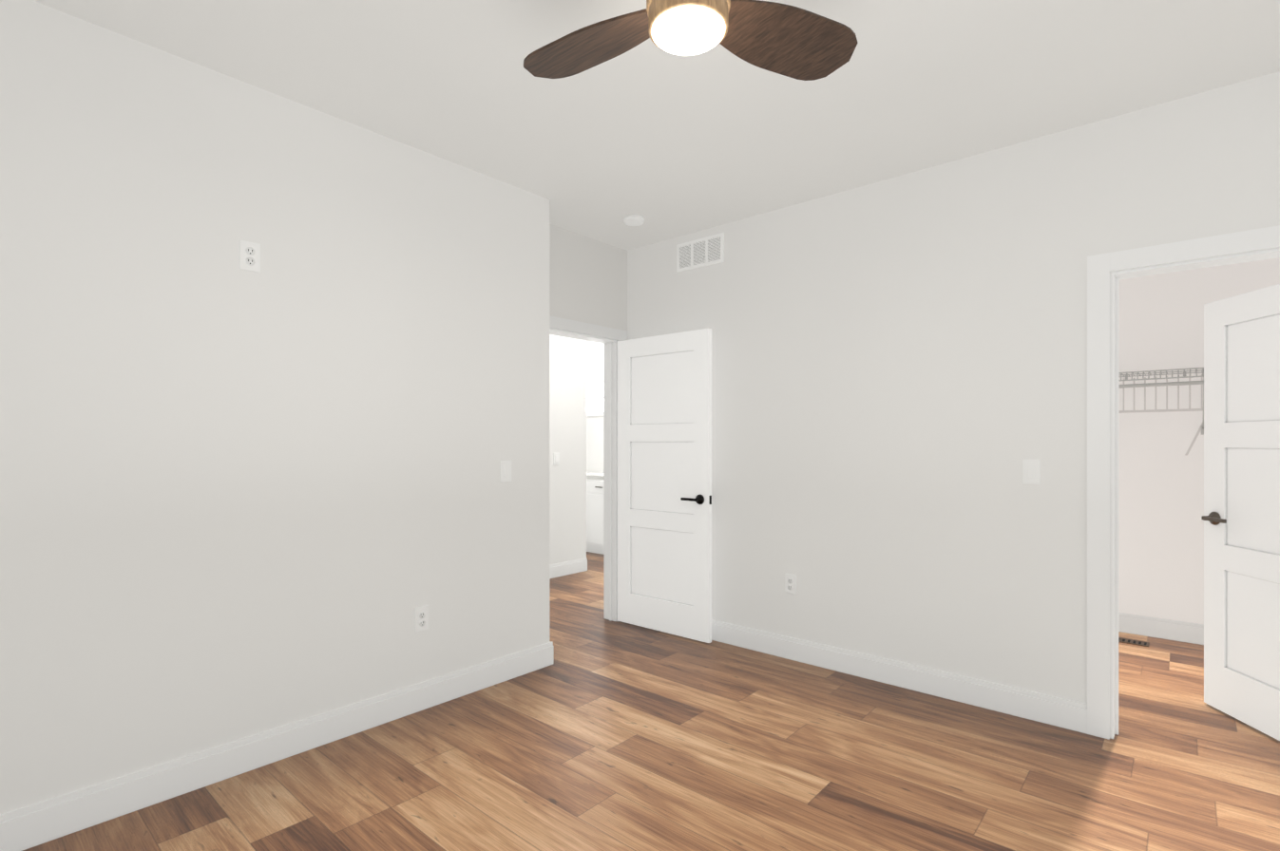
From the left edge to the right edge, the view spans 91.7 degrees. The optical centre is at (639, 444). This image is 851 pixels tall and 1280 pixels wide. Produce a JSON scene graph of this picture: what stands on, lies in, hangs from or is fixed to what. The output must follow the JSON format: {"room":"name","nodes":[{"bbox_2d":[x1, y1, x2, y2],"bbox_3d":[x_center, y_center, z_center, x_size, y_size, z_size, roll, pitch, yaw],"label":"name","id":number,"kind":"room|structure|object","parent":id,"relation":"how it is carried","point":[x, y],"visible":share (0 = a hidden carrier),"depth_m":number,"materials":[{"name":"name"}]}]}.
{"room":"empty bedroom","nodes":[
{"label":"empty bedroom","id":0,"kind":"room"},
{"bbox_2d":[0,0,549,815],"bbox_3d":[-1.877,-0.069,2.414,0.425,2.720,3.615,0,0,41],"label":"wall","id":1,"kind":"structure","parent":0,"point":[236,504],"depth_m":2.42,"materials":[{"name":"paint"}]},
{"bbox_2d":[239,239,260,272],"bbox_3d":[-1.545,-0.744,2.464,0.008,0.116,0.072,0,0,41],"label":"outlet","id":2,"kind":"object","parent":1,"relation":"attached to","point":[249,256],"visible":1,"depth_m":2.46,"materials":[{"name":"white plastic"}]},
{"bbox_2d":[0,641,554,850],"bbox_3d":[-1.668,1.226,2.319,0.016,0.130,3.516,0,0,41],"label":"baseboard","id":3,"kind":"structure","parent":1,"relation":"attached to","point":[30,826],"depth_m":2.42,"materials":[{"name":"paint"}]},
{"bbox_2d":[414,605,428,632],"bbox_3d":[-1.060,0.851,3.021,0.008,0.116,0.072,0,0,41],"label":"outlet","id":4,"kind":"object","parent":1,"relation":"attached to","point":[421,619],"visible":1,"depth_m":3.02,"materials":[{"name":"white plastic"}]},
{"bbox_2d":[499,460,511,482],"bbox_3d":[-0.730,0.150,3.395,0.014,0.116,0.072,0,0,41],"label":"light switch","id":5,"kind":"object","parent":1,"relation":"attached to","point":[505,471],"visible":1,"depth_m":3.39,"materials":[{"name":"white plastic"}]},
{"bbox_2d":[549,334,577,565],"bbox_3d":[-2.440,-0.070,4.239,0.115,2.720,5.625,0,0,41],"label":"wall","id":6,"kind":"structure","parent":0,"point":[563,444],"depth_m":6.05,"materials":[{"name":"paint"}]},
{"bbox_2d":[553,453,559,464],"bbox_3d":[-0.806,0.144,6.015,0.014,0.116,0.072,0,0,41],"label":"light switch","id":7,"kind":"object","parent":6,"relation":"attached to","point":[556,458],"visible":1,"depth_m":6.01,"materials":[{"name":"white plastic"}]},
{"bbox_2d":[549,557,587,578],"bbox_3d":[-2.348,1.225,4.247,0.016,0.130,5.526,0,0,41],"label":"baseboard","id":8,"kind":"structure","parent":6,"relation":"attached to","point":[561,569],"depth_m":6.11,"materials":[{"name":"paint"}]},
{"bbox_2d":[577,339,587,559],"bbox_3d":[-1.546,-0.072,7.114,2.545,2.720,0.115,0,0,41],"label":"wall","id":9,"kind":"structure","parent":0,"point":[582,344],"depth_m":6.28,"materials":[{"name":"paint"}]},
{"bbox_2d":[549,224,627,331],"bbox_3d":[-0.434,-0.070,4.303,0.115,2.720,1.130,0,0,41],"label":"wall","id":10,"kind":"structure","parent":0,"point":[588,280],"depth_m":4.29,"materials":[{"name":"paint"}]},
{"bbox_2d":[549,315,627,621],"bbox_3d":[-0.482,0.222,4.249,0.151,2.135,1.005,0,0,41],"label":"trim","id":11,"kind":"structure","parent":10,"relation":"attached to","point":[608,338],"depth_m":4.53,"materials":[{"name":"paint"}]},
{"bbox_2d":[617,328,711,643],"bbox_3d":[0.148,0.269,4.253,0.800,2.018,0.143,0,0,40],"label":"bedroom door","id":12,"kind":"structure","parent":10,"relation":"in","point":[664,483],"depth_m":4.22,"materials":[{"name":"paint"}]},
{"bbox_2d":[587,341,603,473],"bbox_3d":[0.266,-0.072,7.399,4.900,2.720,0.115,0,0,41],"label":"wall","id":13,"kind":"structure","parent":0,"point":[590,429],"depth_m":8.06,"materials":[{"name":"paint"}]},
{"bbox_2d":[586,379,603,416],"bbox_3d":[-0.499,-0.598,8.020,0.900,0.470,0.075,0,0,41],"label":"wall cabinet","id":14,"kind":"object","parent":13,"relation":"in","point":[595,399],"depth_m":8.11,"materials":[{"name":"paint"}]},
{"bbox_2d":[22,552,1279,850],"bbox_3d":[0.307,1.340,3.495,9.865,0.100,8.115,0,0,41],"label":"floor","id":15,"kind":"structure","parent":0,"point":[601,735],"depth_m":2.45,"materials":[{"name":"brown wood"}]},
{"bbox_2d":[586,476,603,554],"bbox_3d":[-0.277,0.848,7.387,0.533,0.880,0.578,0,0,41],"label":"base cabinet","id":16,"kind":"object","parent":15,"relation":"on","point":[594,512],"depth_m":7.23,"materials":[{"name":"white wood"}]},
{"bbox_2d":[586,472,603,479],"bbox_3d":[-0.680,0.387,7.737,1.620,0.040,0.580,0,0,41],"label":"countertop","id":17,"kind":"structure","parent":16,"relation":"on","point":[597,475],"depth_m":7.27,"materials":[{"name":"white stone"}]},
{"bbox_2d":[1118,637,1149,647],"bbox_3d":[3.166,1.288,4.069,0.260,0.005,0.110,0,0,41],"label":"floor vent","id":18,"kind":"object","parent":15,"relation":"in","point":[1134,642],"visible":0.56,"depth_m":4.02,"materials":[{"name":"brown"}]},
{"bbox_2d":[33,0,1279,250],"bbox_3d":[0.307,-1.480,3.493,9.865,0.100,8.115,0,0,41],"label":"ceiling","id":19,"kind":"structure","parent":0,"point":[664,144],"depth_m":2.47,"materials":[{"name":"paint"}]},
{"bbox_2d":[623,214,644,226],"bbox_3d":[-0.039,-1.412,3.938,0.132,0.036,0.132,0,0,41],"label":"smoke detector","id":20,"kind":"object","parent":19,"relation":"attached to","point":[633,220],"visible":1,"depth_m":3.90,"materials":[{"name":"white plastic"}]},
{"bbox_2d":[523,0,857,80],"bbox_3d":[0.082,-1.272,1.799,0.978,0.312,1.029,0,0,41],"label":"ceiling fan","id":21,"kind":"object","parent":19,"relation":"hanging from","point":[796,43],"visible":1,"depth_m":1.83,"materials":[{"name":"brown wood"}]},
{"bbox_2d":[627,71,1279,704],"bbox_3d":[2.190,-0.069,2.687,5.965,2.720,0.115,0,0,41],"label":"wall","id":22,"kind":"structure","parent":0,"point":[899,379],"depth_m":3.19,"materials":[{"name":"paint"}]},
{"bbox_2d":[676,232,724,272],"bbox_3d":[0.399,-1.280,4.165,0.380,0.190,0.012,0,0,41],"label":"air vent","id":23,"kind":"object","parent":22,"relation":"in","point":[706,251],"visible":1,"depth_m":4.16,"materials":[{"name":"white metal"}]},
{"bbox_2d":[784,573,796,594],"bbox_3d":[0.903,0.840,3.729,0.072,0.116,0.008,0,0,41],"label":"outlet","id":24,"kind":"object","parent":22,"relation":"attached to","point":[790,583],"visible":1,"depth_m":3.73,"materials":[{"name":"white plastic"}]},
{"bbox_2d":[711,619,1087,734],"bbox_3d":[0.946,1.225,3.686,2.779,0.130,0.016,0,0,41],"label":"baseboard","id":25,"kind":"structure","parent":22,"relation":"attached to","point":[1050,710],"depth_m":3.24,"materials":[{"name":"paint"}]},
{"bbox_2d":[1022,459,1040,484],"bbox_3d":[1.834,0.131,2.913,0.072,0.116,0.014,0,0,41],"label":"light switch","id":26,"kind":"object","parent":22,"relation":"attached to","point":[1031,471],"visible":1,"depth_m":2.91,"materials":[{"name":"white plastic"}]},
{"bbox_2d":[1087,225,1279,740],"bbox_3d":[2.409,0.224,2.496,1.007,2.135,0.151,0,0,41],"label":"trim","id":27,"kind":"structure","parent":22,"relation":"attached to","point":[1107,272],"depth_m":2.72,"materials":[{"name":"paint"}]},
{"bbox_2d":[1201,284,1279,741],"bbox_3d":[2.770,0.295,2.677,0.143,1.968,0.802,0,0,6],"label":"closet door","id":28,"kind":"structure","parent":22,"relation":"in","point":[1240,518],"depth_m":2.86,"materials":[{"name":"paint"}]},
{"bbox_2d":[1118,257,1279,624],"bbox_3d":[3.452,-0.070,4.220,2.580,2.720,0.115,0,0,41],"label":"wall","id":29,"kind":"structure","parent":0,"point":[1160,502],"depth_m":4.10,"materials":[{"name":"paint"}]},
{"bbox_2d":[1118,367,1203,455],"bbox_3d":[3.316,-0.199,4.054,2.349,0.547,0.315,0,0,41],"label":"shelf","id":30,"kind":"object","parent":29,"relation":"attached to","point":[1166,385],"visible":0.21,"depth_m":4.01,"materials":[{"name":"grey metal"}]},
{"bbox_2d":[1118,612,1203,645],"bbox_3d":[3.409,1.225,4.172,2.350,0.130,0.016,0,0,41],"label":"baseboard","id":31,"kind":"structure","parent":29,"relation":"attached to","point":[1129,623],"depth_m":4.12,"materials":[{"name":"paint"}]}
]}

